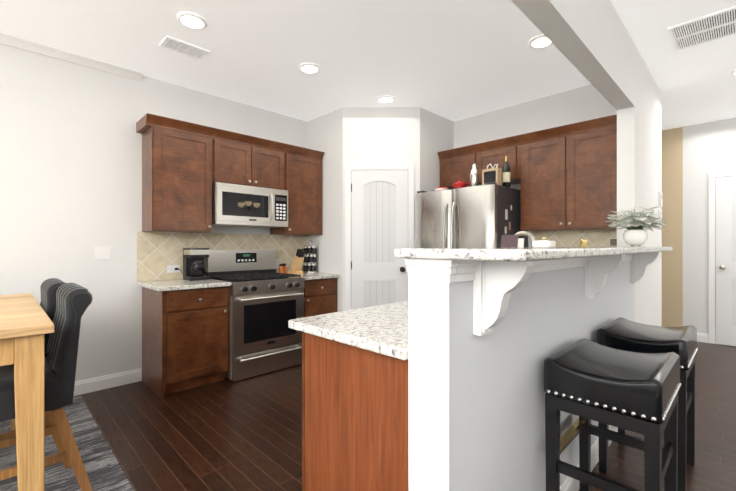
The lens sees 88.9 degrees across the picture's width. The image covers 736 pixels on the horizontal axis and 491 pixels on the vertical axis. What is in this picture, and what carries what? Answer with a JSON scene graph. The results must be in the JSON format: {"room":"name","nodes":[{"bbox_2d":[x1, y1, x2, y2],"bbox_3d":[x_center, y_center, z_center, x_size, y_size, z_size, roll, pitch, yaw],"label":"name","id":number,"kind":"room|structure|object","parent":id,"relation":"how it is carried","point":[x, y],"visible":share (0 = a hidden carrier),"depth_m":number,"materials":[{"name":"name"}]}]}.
{"room":"kitchen","nodes":[
{"label":"kitchen","id":0,"kind":"room"},
{"bbox_2d":[0,43,306,380],"bbox_3d":[-1.689,-0.165,3.943,10.040,2.820,0.120,0,0,-45],"label":"wall","id":1,"kind":"structure","parent":0,"point":[70,168],"depth_m":3.18,"materials":[{"name":"paint"}]},
{"bbox_2d":[0,32,142,80],"bbox_3d":[-3.592,-1.544,1.939,4.275,0.062,0.050,0,0,-45],"label":"crown molding","id":2,"kind":"structure","parent":1,"relation":"attached to","point":[25,44],"depth_m":3.06,"materials":[{"name":"white wood"}]},
{"bbox_2d":[94,246,110,259],"bbox_3d":[-2.295,0.065,3.247,0.118,0.118,0.016,0,0,-45],"label":"switch plate","id":3,"kind":"object","parent":1,"relation":"attached to","point":[102,252],"visible":1,"depth_m":3.25,"materials":[{"name":"white plastic"}]},
{"bbox_2d":[74,368,141,395],"bbox_3d":[-3.605,1.188,1.952,4.275,0.115,0.014,0,0,-45],"label":"baseboard","id":4,"kind":"structure","parent":1,"relation":"attached to","point":[105,382],"depth_m":3.27,"materials":[{"name":"white wood"}]},
{"bbox_2d":[140,121,215,232],"bbox_3d":[-1.784,-0.594,3.528,0.520,0.932,0.334,0,0,-45],"label":"upper cabinet","id":5,"kind":"object","parent":1,"relation":"attached to","point":[185,165],"depth_m":3.39,"materials":[{"name":"brown wood"}]},
{"bbox_2d":[137,232,307,281],"bbox_3d":[-1.441,0.101,4.096,1.889,0.456,0.010,0,0,-45],"label":"backsplash","id":6,"kind":"structure","parent":1,"relation":"attached to","point":[158,253],"depth_m":3.72,"materials":[{"name":"tile"}]},
{"bbox_2d":[167,265,179,272],"bbox_3d":[-1.887,0.227,3.641,0.118,0.072,0.007,0,0,-45],"label":"outlet","id":7,"kind":"object","parent":6,"relation":"attached to","point":[170,268],"visible":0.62,"depth_m":3.63,"materials":[{"name":"white plastic"}]},
{"bbox_2d":[276,259,280,268],"bbox_3d":[-1.068,0.215,4.453,0.072,0.118,0.007,0,0,-45],"label":"outlet","id":8,"kind":"object","parent":6,"relation":"attached to","point":[278,261],"visible":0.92,"depth_m":4.45,"materials":[{"name":"white plastic"}]},
{"bbox_2d":[216,133,287,189],"bbox_3d":[-1.315,-0.834,3.992,0.800,0.453,0.334,0,0,-45],"label":"upper cabinet","id":9,"kind":"object","parent":1,"relation":"attached to","point":[239,161],"depth_m":3.86,"materials":[{"name":"brown wood"}]},
{"bbox_2d":[212,182,287,227],"bbox_3d":[-1.270,-0.404,3.946,0.793,0.398,0.462,0,0,-45],"label":"microwave","id":10,"kind":"object","parent":9,"relation":"attached to","point":[234,205],"visible":1,"depth_m":3.78,"materials":[{"name":"silver metal"}]},
{"bbox_2d":[270,149,322,234],"bbox_3d":[-0.844,-0.594,4.459,0.528,0.932,0.334,0,0,-45],"label":"upper cabinet","id":11,"kind":"object","parent":1,"relation":"attached to","point":[304,169],"depth_m":4.34,"materials":[{"name":"brown wood"}]},
{"bbox_2d":[0,0,735,129],"bbox_3d":[0.816,-1.625,1.414,10.040,0.100,7.240,0,0,-45],"label":"ceiling","id":12,"kind":"structure","parent":0,"point":[453,60],"depth_m":3.03,"materials":[{"name":"paint"}]},
{"bbox_2d":[159,36,209,60],"bbox_3d":[-1.456,-1.569,2.992,0.325,0.012,0.185,0,0,-45],"label":"ceiling vent","id":13,"kind":"object","parent":12,"relation":"in","point":[183,47],"visible":0.98,"depth_m":2.98,"materials":[{"name":"white metal"}]},
{"bbox_2d":[176,12,207,29],"bbox_3d":[-1.229,-1.567,2.626,0.200,0.016,0.200,0,0,-45],"label":"recessed light","id":14,"kind":"object","parent":12,"relation":"in","point":[191,20],"visible":1,"depth_m":2.61,"materials":[{"name":"white"}]},
{"bbox_2d":[298,63,320,73],"bbox_3d":[-0.518,-1.567,3.329,0.200,0.016,0.200,0,0,-45],"label":"recessed light","id":15,"kind":"object","parent":12,"relation":"in","point":[309,68],"visible":0.98,"depth_m":3.32,"materials":[{"name":"white"}]},
{"bbox_2d":[377,95,394,102],"bbox_3d":[0.192,-1.567,4.033,0.200,0.016,0.200,0,0,-45],"label":"recessed light","id":16,"kind":"object","parent":12,"relation":"in","point":[385,99],"visible":0.98,"depth_m":4.02,"materials":[{"name":"white"}]},
{"bbox_2d":[528,34,551,48],"bbox_3d":[1.339,-1.567,2.889,0.200,0.016,0.200,0,0,-45],"label":"recessed light","id":17,"kind":"object","parent":12,"relation":"in","point":[540,41],"visible":0.77,"depth_m":2.90,"materials":[{"name":"white plastic"}]},
{"bbox_2d":[667,6,735,51],"bbox_3d":[2.466,-1.569,2.732,0.450,0.012,0.400,0,0,-45],"label":"ceiling vent","id":18,"kind":"object","parent":12,"relation":"in","point":[715,26],"visible":1,"depth_m":2.73,"materials":[{"name":"white metal"}]},
{"bbox_2d":[307,107,453,311],"bbox_3d":[0.414,-0.165,5.020,2.045,2.820,1.310,0,0,-45],"label":"wall","id":19,"kind":"structure","parent":0,"point":[419,138],"depth_m":4.30,"materials":[{"name":"paint"}]},
{"bbox_2d":[351,170,407,309],"bbox_3d":[0.135,0.189,4.258,0.473,2.088,0.477,0,0,-45],"label":"pantry door","id":20,"kind":"structure","parent":19,"relation":"in","point":[379,223],"depth_m":4.26,"materials":[{"name":"white wood"}]},
{"bbox_2d":[345,164,413,310],"bbox_3d":[0.132,0.160,4.266,0.780,2.170,0.018,0,0,0],"label":"door frame","id":21,"kind":"structure","parent":19,"relation":"attached to","point":[350,167],"depth_m":4.26,"materials":[{"name":"white wood"}]},
{"bbox_2d":[76,342,735,490],"bbox_3d":[0.816,1.295,1.414,10.040,0.100,7.240,0,0,-45],"label":"floor","id":22,"kind":"structure","parent":0,"point":[227,434],"depth_m":2.47,"materials":[{"name":"brown wood"}]},
{"bbox_2d":[0,395,133,490],"bbox_3d":[-2.675,1.239,1.045,3.320,0.011,2.490,0,0,-45],"label":"rug","id":23,"kind":"object","parent":22,"relation":"on","point":[104,470],"visible":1,"depth_m":2.14,"materials":[{"name":"grey fabric"}]},
{"bbox_2d":[0,293,54,490],"bbox_3d":[-2.351,0.781,1.585,1.460,0.900,1.460,0,0,-45],"label":"dining table","id":24,"kind":"object","parent":23,"relation":"on","point":[26,324],"visible":0.94,"depth_m":1.55,"materials":[{"name":"brown wood"}]},
{"bbox_2d":[0,278,71,468],"bbox_3d":[-2.000,0.716,2.017,0.618,1.031,0.420,0,0,-45],"label":"chair","id":25,"kind":"object","parent":23,"relation":"on","point":[49,288],"visible":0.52,"depth_m":2.03,"materials":[{"name":"grey fabric"}]},
{"bbox_2d":[0,283,92,490],"bbox_3d":[-1.665,0.716,1.729,0.618,1.031,0.420,0,0,-45],"label":"chair","id":26,"kind":"object","parent":23,"relation":"on","point":[73,301],"visible":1,"depth_m":1.73,"materials":[{"name":"grey fabric"}]},
{"bbox_2d":[142,286,228,398],"bbox_3d":[-1.659,0.807,3.430,0.560,0.876,0.648,0,0,-45],"label":"base cabinet","id":27,"kind":"object","parent":22,"relation":"on","point":[185,339],"visible":1,"depth_m":3.21,"materials":[{"name":"brown wood"}]},
{"bbox_2d":[137,279,231,291],"bbox_3d":[-1.669,0.349,3.411,0.600,0.036,0.640,0,0,-45],"label":"countertop","id":28,"kind":"structure","parent":27,"relation":"on","point":[170,285],"depth_m":3.27,"materials":[{"name":"stone"}]},
{"bbox_2d":[183,248,208,280],"bbox_3d":[-1.648,0.177,3.613,0.188,0.305,0.267,0,0,-45],"label":"coffee maker","id":29,"kind":"object","parent":28,"relation":"on","point":[194,265],"visible":1,"depth_m":3.58,"materials":[{"name":"black plastic"}]},
{"bbox_2d":[205,249,304,381],"bbox_3d":[-1.144,0.645,3.869,0.780,1.200,0.693,0,0,-45],"label":"stove","id":30,"kind":"object","parent":22,"relation":"on","point":[266,302],"visible":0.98,"depth_m":3.68,"materials":[{"name":"silver metal"}]},
{"bbox_2d":[303,278,336,316],"bbox_3d":[-0.722,0.807,4.358,0.498,0.876,0.648,0,0,-45],"label":"base cabinet","id":31,"kind":"object","parent":22,"relation":"on","point":[320,296],"visible":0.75,"depth_m":4.14,"materials":[{"name":"brown wood"}]},
{"bbox_2d":[286,273,339,279],"bbox_3d":[-0.718,0.349,4.354,0.498,0.036,0.640,0,0,-45],"label":"countertop","id":32,"kind":"structure","parent":31,"relation":"on","point":[310,276],"depth_m":4.17,"materials":[{"name":"stone"}]},
{"bbox_2d":[279,264,282,272],"bbox_3d":[-1.005,0.270,4.354,0.047,0.120,0.048,0,0,-45],"label":"spice jar","id":33,"kind":"object","parent":32,"relation":"on","point":[280,268],"visible":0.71,"depth_m":4.33,"materials":[{"name":"orange glass"}]},
{"bbox_2d":[283,263,285,272],"bbox_3d":[-0.984,0.270,4.417,0.047,0.120,0.048,0,0,-45],"label":"spice jar","id":34,"kind":"object","parent":32,"relation":"on","point":[284,267],"visible":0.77,"depth_m":4.40,"materials":[{"name":"orange glass"}]},
{"bbox_2d":[288,249,304,273],"bbox_3d":[-0.832,0.185,4.385,0.094,0.290,0.219,0,0,-45],"label":"knife block","id":35,"kind":"object","parent":32,"relation":"on","point":[297,263],"visible":1,"depth_m":4.34,"materials":[{"name":"brown wood"}]},
{"bbox_2d":[303,240,316,272],"bbox_3d":[-0.704,0.132,4.554,0.176,0.395,0.176,0,0,-45],"label":"spice rack","id":36,"kind":"object","parent":32,"relation":"on","point":[310,263],"visible":1,"depth_m":4.49,"materials":[{"name":"silver metal"}]},
{"bbox_2d":[302,332,407,490],"bbox_3d":[0.022,0.807,1.553,0.284,0.876,0.645,0,0,-45],"label":"base cabinet","id":37,"kind":"object","parent":22,"relation":"on","point":[354,418],"visible":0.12,"depth_m":1.41,"materials":[{"name":"brown wood"}]},
{"bbox_2d":[288,301,407,359],"bbox_3d":[0.945,0.349,2.621,3.192,0.036,0.866,0,0,-45],"label":"countertop","id":38,"kind":"structure","parent":37,"relation":"on","point":[382,329],"depth_m":1.53,"materials":[{"name":"stone"}]},
{"bbox_2d":[515,231,534,246],"bbox_3d":[0.954,0.121,2.258,0.121,0.418,0.161,0,0,-45],"label":"faucet","id":39,"kind":"object","parent":38,"relation":"on","point":[529,235],"visible":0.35,"depth_m":2.21,"materials":[{"name":"silver metal"}]},
{"bbox_2d":[416,182,527,247],"bbox_3d":[1.103,0.315,4.100,0.851,1.836,0.943,0,0,-45],"label":"fridge","id":40,"kind":"object","parent":22,"relation":"on","point":[487,215],"visible":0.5,"depth_m":3.77,"materials":[{"name":"grey metal"}]},
{"bbox_2d":[435,187,447,190],"bbox_3d":[0.808,-0.613,4.122,0.141,0.049,0.141,0,0,-45],"label":"tin","id":41,"kind":"object","parent":40,"relation":"on","point":[440,188],"visible":0.62,"depth_m":4.06,"materials":[{"name":"red metal"}]},
{"bbox_2d":[452,180,467,188],"bbox_3d":[0.969,-0.641,3.959,0.143,0.107,0.176,0,0,-45],"label":"pot","id":42,"kind":"object","parent":40,"relation":"on","point":[459,184],"visible":0.92,"depth_m":3.90,"materials":[{"name":"red ceramic"}]},
{"bbox_2d":[470,164,478,186],"bbox_3d":[1.089,-0.712,3.838,0.090,0.247,0.090,0,0,-45],"label":"cocktail shaker","id":43,"kind":"object","parent":40,"relation":"on","point":[474,176],"visible":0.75,"depth_m":3.81,"materials":[{"name":"silver metal"}]},
{"bbox_2d":[482,163,501,184],"bbox_3d":[1.221,-0.698,3.705,0.080,0.220,0.165,0,0,-45],"label":"gift box","id":44,"kind":"object","parent":40,"relation":"on","point":[492,174],"visible":0.94,"depth_m":3.67,"materials":[{"name":"beige wood"}]},
{"bbox_2d":[503,156,509,186],"bbox_3d":[1.404,-0.747,3.805,0.075,0.317,0.075,0,0,-45],"label":"wine bottle","id":45,"kind":"object","parent":40,"relation":"on","point":[506,174],"visible":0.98,"depth_m":3.77,"materials":[{"name":"black glass"}]},
{"bbox_2d":[543,338,680,490],"bbox_3d":[1.023,0.850,1.567,0.501,0.790,0.396,0,0,-45],"label":"stool","id":46,"kind":"object","parent":22,"relation":"on","point":[586,381],"visible":1,"depth_m":1.46,"materials":[{"name":"black leather"}]},
{"bbox_2d":[597,317,697,490],"bbox_3d":[1.571,0.850,2.109,0.501,0.790,0.396,0,0,-45],"label":"stool","id":47,"kind":"object","parent":22,"relation":"on","point":[621,333],"visible":0.62,"depth_m":2.00,"materials":[{"name":"black leather"}]},
{"bbox_2d":[450,45,648,490],"bbox_3d":[1.315,-0.165,2.274,3.180,2.820,0.147,0,0,-45],"label":"wall","id":48,"kind":"structure","parent":0,"point":[497,417],"depth_m":1.51,"materials":[{"name":"paint"}]},
{"bbox_2d":[404,252,659,490],"bbox_3d":[1.157,0.643,2.000,2.622,1.205,0.315,0,0,-45],"label":"trim","id":49,"kind":"structure","parent":48,"relation":"attached to","point":[496,284],"depth_m":1.16,"materials":[{"name":"white wood"}]},
{"bbox_2d":[394,247,672,260],"bbox_3d":[1.153,0.024,1.962,2.610,0.030,0.415,0,0,-45],"label":"bar","id":50,"kind":"object","parent":48,"relation":"on","point":[518,254],"visible":1,"depth_m":1.08,"materials":[{"name":"stone"}]},
{"bbox_2d":[500,235,523,247],"bbox_3d":[0.812,0.134,2.171,0.120,0.393,0.160,0,0,-45],"label":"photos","id":51,"kind":"object","parent":50,"relation":"on","point":[510,241],"visible":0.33,"depth_m":2.19,"materials":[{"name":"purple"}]},
{"bbox_2d":[532,237,555,246],"bbox_3d":[0.850,-0.017,1.813,0.090,0.050,0.080,0,0,-45],"label":"butter dish","id":52,"kind":"object","parent":50,"relation":"on","point":[543,242],"visible":1,"depth_m":1.78,"materials":[{"name":"white ceramic"}]},
{"bbox_2d":[580,239,587,246],"bbox_3d":[1.187,-0.013,2.063,0.038,0.043,0.038,0,0,-45],"label":"brass cup","id":53,"kind":"object","parent":50,"relation":"on","point":[583,242],"visible":1,"depth_m":2.05,"materials":[{"name":"brown metal"}]},
{"bbox_2d":[623,229,647,246],"bbox_3d":[1.804,-0.049,2.534,0.136,0.114,0.136,0,0,-45],"label":"plant pot","id":54,"kind":"object","parent":50,"relation":"on","point":[632,238],"visible":1,"depth_m":2.49,"materials":[{"name":"white ceramic"}]},
{"bbox_2d":[605,205,666,230],"bbox_3d":[1.796,-0.176,2.538,0.364,0.167,0.354,0,0,-45],"label":"plant","id":55,"kind":"object","parent":54,"relation":"in","point":[633,221],"visible":0.94,"depth_m":2.46,"materials":[{"name":"green plant"}]},
{"bbox_2d":[560,425,617,490],"bbox_3d":[1.623,1.188,2.465,3.925,0.115,0.014,0,0,-45],"label":"baseboard","id":56,"kind":"structure","parent":48,"relation":"attached to","point":[570,484],"depth_m":2.07,"materials":[{"name":"white"}]},
{"bbox_2d":[454,70,661,325],"bbox_3d":[2.049,-0.165,4.308,0.725,2.820,2.004,0,0,-45],"label":"wall","id":57,"kind":"structure","parent":0,"point":[583,103],"depth_m":3.81,"materials":[{"name":"paint"}]},
{"bbox_2d":[438,138,520,189],"bbox_3d":[1.317,-0.873,4.293,0.333,0.376,0.985,0,0,-45],"label":"upper cabinet","id":58,"kind":"object","parent":57,"relation":"attached to","point":[454,168],"depth_m":4.14,"materials":[{"name":"brown wood"}]},
{"bbox_2d":[517,122,616,230],"bbox_3d":[1.978,-0.607,3.626,0.333,0.906,0.893,0,0,-45],"label":"upper cabinet","id":59,"kind":"object","parent":57,"relation":"attached to","point":[565,176],"depth_m":3.49,"materials":[{"name":"brown wood"}]},
{"bbox_2d":[532,229,616,246],"bbox_3d":[2.093,0.088,3.739,0.010,0.484,0.894,0,0,-45],"label":"backsplash","id":60,"kind":"structure","parent":57,"relation":"attached to","point":[572,238],"depth_m":3.74,"materials":[{"name":"tile"}]},
{"bbox_2d":[609,238,616,245],"bbox_3d":[2.321,-0.030,3.496,0.008,0.075,0.125,0,0,-45],"label":"electrical outlet","id":61,"kind":"object","parent":60,"relation":"attached to","point":[612,241],"visible":0.4,"depth_m":3.52,"materials":[{"name":"brown plastic"}]},
{"bbox_2d":[658,209,661,217],"bbox_3d":[2.896,-0.310,3.719,0.072,0.090,0.024,0,0,-45],"label":"light switch","id":62,"kind":"object","parent":57,"relation":"attached to","point":[660,213],"visible":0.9,"depth_m":3.70,"materials":[{"name":"white plastic"}]},
{"bbox_2d":[658,191,661,207],"bbox_3d":[2.896,-0.455,3.719,0.100,0.160,0.024,0,0,-45],"label":"thermostat","id":63,"kind":"object","parent":57,"relation":"attached to","point":[659,198],"visible":0.88,"depth_m":3.69,"materials":[{"name":"white plastic"}]},
{"bbox_2d":[511,0,634,109],"bbox_3d":[-0.399,-1.330,0.556,6.866,0.490,0.119,0,0,-45],"label":"header beam","id":64,"kind":"structure","parent":0,"point":[592,42],"depth_m":2.23,"materials":[{"name":"paint"}]},
{"bbox_2d":[662,118,735,345],"bbox_3d":[4.340,-0.165,4.904,0.120,2.820,7.000,0,0,-45],"label":"wall","id":65,"kind":"structure","parent":0,"point":[693,156],"depth_m":4.93,"materials":[{"name":"beige paint"}]},
{"bbox_2d":[697,332,707,342],"bbox_3d":[3.090,1.187,6.070,0.014,0.115,3.585,0,0,-45],"label":"baseboard","id":66,"kind":"structure","parent":65,"relation":"attached to","point":[702,337],"depth_m":4.83,"materials":[{"name":"white wood"}]},
{"bbox_2d":[708,170,735,343],"bbox_3d":[4.685,0.160,4.458,0.018,2.170,0.950,0,0,-45],"label":"door frame","id":67,"kind":"structure","parent":65,"relation":"attached to","point":[713,176],"depth_m":4.76,"materials":[{"name":"white wood"}]},
{"bbox_2d":[716,176,735,345],"bbox_3d":[4.661,0.189,4.435,0.082,2.088,0.810,0,0,-45],"label":"hall door","id":68,"kind":"structure","parent":65,"relation":"in","point":[726,260],"depth_m":4.67,"materials":[{"name":"white wood"}]}
]}

